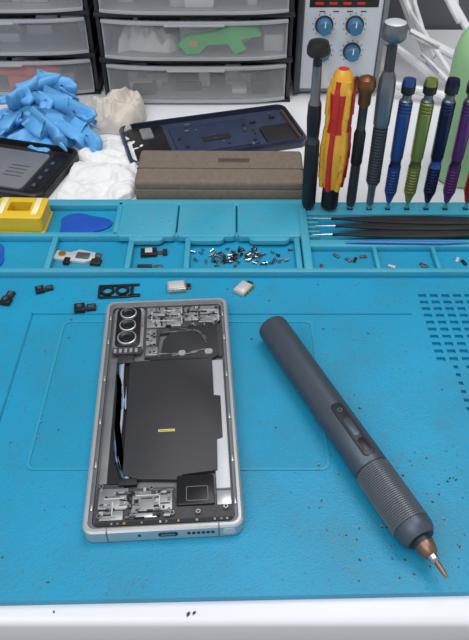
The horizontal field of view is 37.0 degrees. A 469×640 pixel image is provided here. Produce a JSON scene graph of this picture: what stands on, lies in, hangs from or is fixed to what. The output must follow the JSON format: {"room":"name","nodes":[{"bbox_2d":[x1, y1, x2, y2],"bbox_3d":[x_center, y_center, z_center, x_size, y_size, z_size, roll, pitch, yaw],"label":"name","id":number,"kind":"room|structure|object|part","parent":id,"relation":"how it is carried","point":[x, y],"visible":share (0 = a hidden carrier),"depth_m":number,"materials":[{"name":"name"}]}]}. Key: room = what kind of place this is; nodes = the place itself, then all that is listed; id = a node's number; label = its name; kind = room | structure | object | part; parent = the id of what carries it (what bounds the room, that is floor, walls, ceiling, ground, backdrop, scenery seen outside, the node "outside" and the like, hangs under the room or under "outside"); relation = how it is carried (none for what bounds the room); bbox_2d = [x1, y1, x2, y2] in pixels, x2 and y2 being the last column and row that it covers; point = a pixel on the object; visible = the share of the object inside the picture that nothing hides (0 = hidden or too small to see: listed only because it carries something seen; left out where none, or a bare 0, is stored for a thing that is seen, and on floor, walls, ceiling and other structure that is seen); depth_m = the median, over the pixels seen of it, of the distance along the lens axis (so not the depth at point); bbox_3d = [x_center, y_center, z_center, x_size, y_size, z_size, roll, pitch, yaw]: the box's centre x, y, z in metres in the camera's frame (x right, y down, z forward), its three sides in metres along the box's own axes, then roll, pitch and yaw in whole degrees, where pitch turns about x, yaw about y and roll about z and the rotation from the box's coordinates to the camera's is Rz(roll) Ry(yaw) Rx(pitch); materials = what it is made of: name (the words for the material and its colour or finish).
{"room":"electronics workshop","nodes":[
{"label":"electronics workshop","id":0,"kind":"room"},
{"bbox_2d":[387,0,468,29],"bbox_3d":[0.000,-0.711,0.457,3.000,2.500,0.040,0,43,0],"label":"wall","id":1,"kind":"structure","parent":0,"point":[435,14],"depth_m":0.78,"materials":[{"name":"grey paint"}]},
{"bbox_3d":[0.000,0.900,0.598,3.000,0.040,2.040,0,43,0],"label":"floor","id":2,"kind":"structure","parent":0,"visible":0},
{"bbox_2d":[0,0,468,639],"bbox_3d":[0.000,0.130,0.756,1.500,0.866,0.666,0,43,0],"label":"workbench","id":3,"kind":"object","parent":2,"relation":"on","point":[443,617],"depth_m":0.61,"materials":[{"name":"white laminate"}]},
{"bbox_2d":[0,137,78,197],"bbox_3d":[-0.209,-0.127,0.566,0.152,0.008,0.074,10,44,11],"label":"housing","id":4,"kind":"object","parent":3,"relation":"on","point":[26,172],"visible":0.97,"depth_m":0.56,"materials":[{"name":"black plastic"}]},
{"bbox_3d":[-0.219,-0.323,0.644,0.173,0.032,0.140,0,43,0],"label":"drawer","id":5,"kind":"part","parent":3,"relation":"part of","materials":[{"name":"plastic"}]},
{"bbox_3d":[-0.219,-0.295,0.670,0.173,0.032,0.140,0,43,0],"label":"drawer","id":6,"kind":"part","parent":3,"relation":"part of","materials":[{"name":"plastic"}]},
{"bbox_3d":[-0.219,-0.268,0.695,0.173,0.032,0.140,0,43,0],"label":"drawer","id":7,"kind":"part","parent":3,"relation":"part of","materials":[{"name":"plastic"}]},
{"bbox_2d":[0,69,102,151],"bbox_3d":[-0.171,-0.179,0.599,0.126,0.038,0.102,0,43,0],"label":"glove","id":8,"kind":"object","parent":3,"relation":"on","point":[45,108],"visible":1,"depth_m":0.59,"materials":[{"name":"blue rubber"}]},
{"bbox_3d":[-0.219,-0.300,0.672,0.184,0.114,0.150,0,43,0],"label":"plastic drawer unit","id":9,"kind":"part","parent":3,"relation":"part of","materials":[{"name":"clear plastic"}]},
{"bbox_2d":[56,162,137,199],"bbox_3d":[-0.103,-0.111,0.547,0.066,0.010,0.065,0,43,0],"label":"crumpled tissue","id":10,"kind":"object","parent":3,"relation":"on","point":[85,180],"visible":0.97,"depth_m":0.54,"materials":[{"name":"white paper"}]},
{"bbox_2d":[78,136,142,164],"bbox_3d":[-0.098,-0.140,0.580,0.055,0.008,0.049,25,49,25],"label":"crumpled tissue","id":11,"kind":"object","parent":3,"relation":"on","point":[113,150],"visible":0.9,"depth_m":0.57,"materials":[{"name":"white paper"}]},
{"bbox_2d":[84,86,146,134],"bbox_3d":[-0.106,-0.186,0.615,0.063,0.026,0.051,-19,46,-19],"label":"glove","id":12,"kind":"object","parent":3,"relation":"on","point":[121,107],"visible":0.83,"depth_m":0.61,"materials":[{"name":"beige rubber"}]},
{"bbox_3d":[-0.035,-0.315,0.629,0.162,0.034,0.140,0,43,0],"label":"drawer","id":13,"kind":"part","parent":3,"relation":"part of","materials":[{"name":"plastic"}]},
{"bbox_3d":[-0.035,-0.291,0.659,0.173,0.120,0.150,0,43,0],"label":"plastic drawer unit","id":14,"kind":"part","parent":3,"relation":"part of","materials":[{"name":"clear plastic"}]},
{"bbox_3d":[-0.035,-0.286,0.656,0.162,0.034,0.140,0,43,0],"label":"drawer","id":15,"kind":"part","parent":3,"relation":"part of","materials":[{"name":"plastic"}]},
{"bbox_3d":[-0.035,-0.258,0.683,0.162,0.034,0.140,0,43,0],"label":"drawer","id":16,"kind":"part","parent":3,"relation":"part of","materials":[{"name":"plastic"}]},
{"bbox_2d":[119,104,306,165],"bbox_3d":[-0.019,-0.158,0.599,0.152,0.008,0.068,-11,44,-12],"label":"frame","id":17,"kind":"object","parent":3,"relation":"on","point":[268,127],"visible":0.9,"depth_m":0.60,"materials":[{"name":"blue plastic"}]},
{"bbox_2d":[135,150,302,199],"bbox_3d":[-0.011,-0.110,0.537,0.126,0.022,0.049,0,43,0],"label":"tool case","id":18,"kind":"object","parent":3,"relation":"on","point":[160,175],"visible":0.92,"depth_m":0.52,"materials":[{"name":"beige fabric"}]},
{"bbox_2d":[0,200,468,605],"bbox_3d":[0.000,0.017,0.411,0.450,0.010,0.309,0,43,0],"label":"mat","id":19,"kind":"object","parent":3,"relation":"on","point":[284,549],"visible":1,"depth_m":0.39,"materials":[{"name":"blue rubber"}]},
{"bbox_2d":[0,244,3,265],"bbox_3d":[-0.167,-0.043,0.476,0.022,0.001,0.028,0,43,0],"label":"pick","id":20,"kind":"object","parent":19,"relation":"on","point":[1,245],"visible":1,"depth_m":0.48,"materials":[{"name":"blue plastic"}]},
{"bbox_2d":[0,291,15,305],"bbox_3d":[-0.143,-0.015,0.443,0.006,0.004,0.013,7,44,7],"label":"camera module","id":21,"kind":"object","parent":19,"relation":"on","point":[6,300],"visible":1,"depth_m":0.44,"materials":[{"name":"black plastic"}]},
{"bbox_2d":[0,197,52,231],"bbox_3d":[-0.151,-0.074,0.498,0.037,0.017,0.028,0,43,0],"label":"magnetizer","id":22,"kind":"object","parent":19,"relation":"on","point":[17,214],"visible":1,"depth_m":0.49,"materials":[{"name":"yellow plastic"}]},
{"bbox_2d":[35,284,53,294],"bbox_3d":[-0.123,-0.020,0.450,0.012,0.004,0.008,0,43,0],"label":"camera module","id":23,"kind":"object","parent":19,"relation":"on","point":[39,289],"depth_m":0.45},
{"bbox_2d":[54,249,101,265],"bbox_3d":[-0.107,-0.043,0.474,0.036,0.003,0.016,3,43,3],"label":"circuit board","id":24,"kind":"object","parent":19,"relation":"on","point":[79,256],"visible":1,"depth_m":0.47,"materials":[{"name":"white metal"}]},
{"bbox_2d":[74,303,95,313],"bbox_3d":[-0.093,-0.008,0.436,0.014,0.004,0.008,0,43,0],"label":"camera module","id":25,"kind":"object","parent":19,"relation":"on","point":[78,307],"depth_m":0.43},
{"bbox_2d":[59,213,111,231],"bbox_3d":[-0.107,-0.068,0.502,0.037,0.001,0.029,0,43,0],"label":"pick","id":26,"kind":"object","parent":19,"relation":"on","point":[77,222],"visible":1,"depth_m":0.50,"materials":[{"name":"blue plastic"}]},
{"bbox_2d":[97,283,139,298],"bbox_3d":[-0.074,-0.019,0.450,0.027,0.001,0.013,-3,43,-3],"label":"bracket","id":27,"kind":"object","parent":19,"relation":"on","point":[101,288],"visible":1,"depth_m":0.45,"materials":[{"name":"black plastic"}]},
{"bbox_2d":[137,264,162,267],"bbox_3d":[-0.057,-0.036,0.468,0.017,0.002,0.003,0,43,0],"label":"pin","id":28,"kind":"object","parent":19,"relation":"on","point":[138,265],"visible":1,"depth_m":0.47,"materials":[{"name":"grey metal"}]},
{"bbox_2d":[141,247,166,257],"bbox_3d":[-0.055,-0.047,0.478,0.018,0.003,0.008,-3,43,-4],"label":"camera","id":29,"kind":"object","parent":19,"relation":"on","point":[145,252],"visible":1,"depth_m":0.48,"materials":[{"name":"black plastic"}]},
{"bbox_2d":[26,321,329,469],"bbox_3d":[-0.029,0.038,0.390,0.153,0.001,0.109,0,43,0],"label":"groove","id":30,"kind":"object","parent":19,"relation":"on","point":[326,466],"visible":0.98,"depth_m":0.37,"materials":[{"name":"blue rubber"}]},
{"bbox_2d":[83,298,242,542],"bbox_3d":[-0.037,0.044,0.377,0.074,0.008,0.158,-2,43,-2],"label":"smartphone","id":31,"kind":"object","parent":30,"relation":"on","point":[164,463],"visible":1,"depth_m":0.36,"materials":[{"name":"silver metal"}]},
{"bbox_2d":[167,280,190,292],"bbox_3d":[-0.036,-0.022,0.451,0.016,0.003,0.010,-6,43,-6],"label":"module","id":32,"kind":"object","parent":19,"relation":"on","point":[176,286],"visible":1,"depth_m":0.45,"materials":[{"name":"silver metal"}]},
{"bbox_2d":[1,284,465,616],"bbox_3d":[0.006,0.051,0.379,0.245,0.005,0.218,0,43,0],"label":"crumbs","id":33,"kind":"object","parent":19,"relation":"on","point":[194,612],"visible":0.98,"depth_m":0.34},
{"bbox_2d":[191,246,292,267],"bbox_3d":[0.005,-0.041,0.473,0.070,0.003,0.028,0,43,0],"label":"screws","id":34,"kind":"object","parent":19,"relation":"on","point":[234,256],"visible":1,"depth_m":0.47,"materials":[{"name":"grey metal"}]},
{"bbox_2d":[233,280,253,296],"bbox_3d":[0.007,-0.021,0.451,0.009,0.003,0.014,26,49,25],"label":"connector","id":35,"kind":"object","parent":19,"relation":"on","point":[243,287],"visible":1,"depth_m":0.45,"materials":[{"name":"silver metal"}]},
{"bbox_2d":[302,38,329,209],"bbox_3d":[0.052,-0.125,0.472,0.014,0.128,0.014,0,43,0],"label":"screwdriver","id":36,"kind":"object","parent":19,"relation":"on","point":[318,49],"visible":1,"depth_m":0.46,"materials":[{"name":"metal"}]},
{"bbox_2d":[318,66,355,209],"bbox_3d":[0.069,-0.118,0.478,0.022,0.111,0.019,0,43,0],"label":"screwdriver","id":37,"kind":"object","parent":19,"relation":"on","point":[335,146],"visible":1,"depth_m":0.47,"materials":[{"name":"plastic"}]},
{"bbox_2d":[259,316,447,578],"bbox_3d":[0.057,0.057,0.356,0.018,0.018,0.171,-17,46,-17],"label":"screwdriver","id":38,"kind":"object","parent":19,"relation":"on","point":[402,513],"visible":1,"depth_m":0.34,"materials":[{"name":"grey metal"}]},
{"bbox_3d":[0.059,0.054,0.347,0.007,0.001,0.036,-17,46,-17],"label":"button panel","id":39,"kind":"part","parent":38,"relation":"part of","materials":[{"name":"black plastic"}]},
{"bbox_2d":[346,74,375,209],"bbox_3d":[0.085,-0.117,0.480,0.012,0.106,0.012,0,43,0],"label":"screwdriver","id":40,"kind":"object","parent":19,"relation":"on","point":[366,84],"visible":1,"depth_m":0.47,"materials":[{"name":"metal"}]},
{"bbox_2d":[366,18,407,209],"bbox_3d":[0.097,-0.129,0.468,0.016,0.140,0.016,0,43,0],"label":"screwdriver","id":41,"kind":"object","parent":19,"relation":"on","point":[394,31],"visible":1,"depth_m":0.45,"materials":[{"name":"metal"}]},
{"bbox_2d":[311,216,468,224],"bbox_3d":[0.124,-0.071,0.499,0.139,0.002,0.012,0,43,0],"label":"tweezers","id":42,"kind":"object","parent":19,"relation":"on","point":[411,220],"visible":1,"depth_m":0.50,"materials":[{"name":"metal"}]},
{"bbox_2d":[312,230,468,237],"bbox_3d":[0.123,-0.060,0.487,0.139,0.002,0.012,0,43,0],"label":"tweezers","id":43,"kind":"object","parent":19,"relation":"on","point":[377,233],"visible":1,"depth_m":0.48,"materials":[{"name":"metal"}]},
{"bbox_2d":[320,253,466,267],"bbox_3d":[0.106,-0.040,0.472,0.099,0.001,0.017,0,43,0],"label":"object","id":44,"kind":"object","parent":19,"relation":"on","point":[334,254],"visible":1,"depth_m":0.47,"materials":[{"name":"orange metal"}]},
{"bbox_2d":[321,223,468,230],"bbox_3d":[0.127,-0.066,0.493,0.139,0.002,0.012,0,43,0],"label":"tweezers","id":45,"kind":"object","parent":19,"relation":"on","point":[376,226],"visible":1,"depth_m":0.49,"materials":[{"name":"metal"}]},
{"bbox_2d":[384,76,415,209],"bbox_3d":[0.112,-0.116,0.480,0.009,0.104,0.009,0,43,0],"label":"screwdriver","id":46,"kind":"object","parent":19,"relation":"on","point":[408,87],"visible":1,"depth_m":0.47,"materials":[{"name":"metal"}]},
{"bbox_2d":[345,240,468,243],"bbox_3d":[0.119,-0.053,0.479,0.086,0.002,0.003,1,43,1],"label":"tool","id":47,"kind":"object","parent":19,"relation":"on","point":[361,241],"visible":1,"depth_m":0.48,"materials":[{"name":"blue plastic"}]},
{"bbox_2d":[404,76,437,209],"bbox_3d":[0.126,-0.116,0.480,0.009,0.104,0.009,0,43,0],"label":"screwdriver","id":48,"kind":"object","parent":19,"relation":"on","point":[430,86],"visible":1,"depth_m":0.47,"materials":[{"name":"metal"}]},
{"bbox_2d":[423,76,459,209],"bbox_3d":[0.140,-0.116,0.480,0.009,0.104,0.009,0,43,0],"label":"screwdriver","id":49,"kind":"object","parent":19,"relation":"on","point":[452,85],"visible":1,"depth_m":0.47,"materials":[{"name":"metal"}]},
{"bbox_2d":[443,81,468,209],"bbox_3d":[0.154,-0.116,0.480,0.009,0.104,0.009,0,43,0],"label":"screwdriver","id":50,"kind":"object","parent":19,"relation":"on","point":[462,133],"visible":1,"depth_m":0.48,"materials":[{"name":"metal"}]},
{"bbox_2d":[463,171,468,209],"bbox_3d":[0.169,-0.116,0.480,0.009,0.104,0.009,0,43,0],"label":"screwdriver","id":51,"kind":"object","parent":19,"relation":"on","point":[466,188],"visible":1,"depth_m":0.50,"materials":[{"name":"metal"}]},
{"bbox_2d":[291,0,389,92],"bbox_3d":[0.095,-0.314,0.651,0.079,0.164,0.142,0,43,0],"label":"supplies","id":52,"kind":"object","parent":3,"relation":"on","point":[352,29],"visible":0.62,"depth_m":0.62,"materials":[{"name":"grey plastic"}]},
{"bbox_2d":[384,0,468,99],"bbox_3d":[0.217,-0.328,0.607,0.164,0.248,0.314,-34,53,-31],"label":"power cable","id":53,"kind":"object","parent":3,"relation":"on","point":[430,48],"visible":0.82,"depth_m":0.66,"materials":[{"name":"white plastic"}]},
{"bbox_2d":[439,26,468,187],"bbox_3d":[0.183,-0.171,0.514,0.052,0.143,0.052,0,43,0],"label":"bottle","id":54,"kind":"object","parent":3,"relation":"on","point":[460,61],"visible":0.48,"depth_m":0.51,"materials":[{"name":"green plastic"}]}
]}

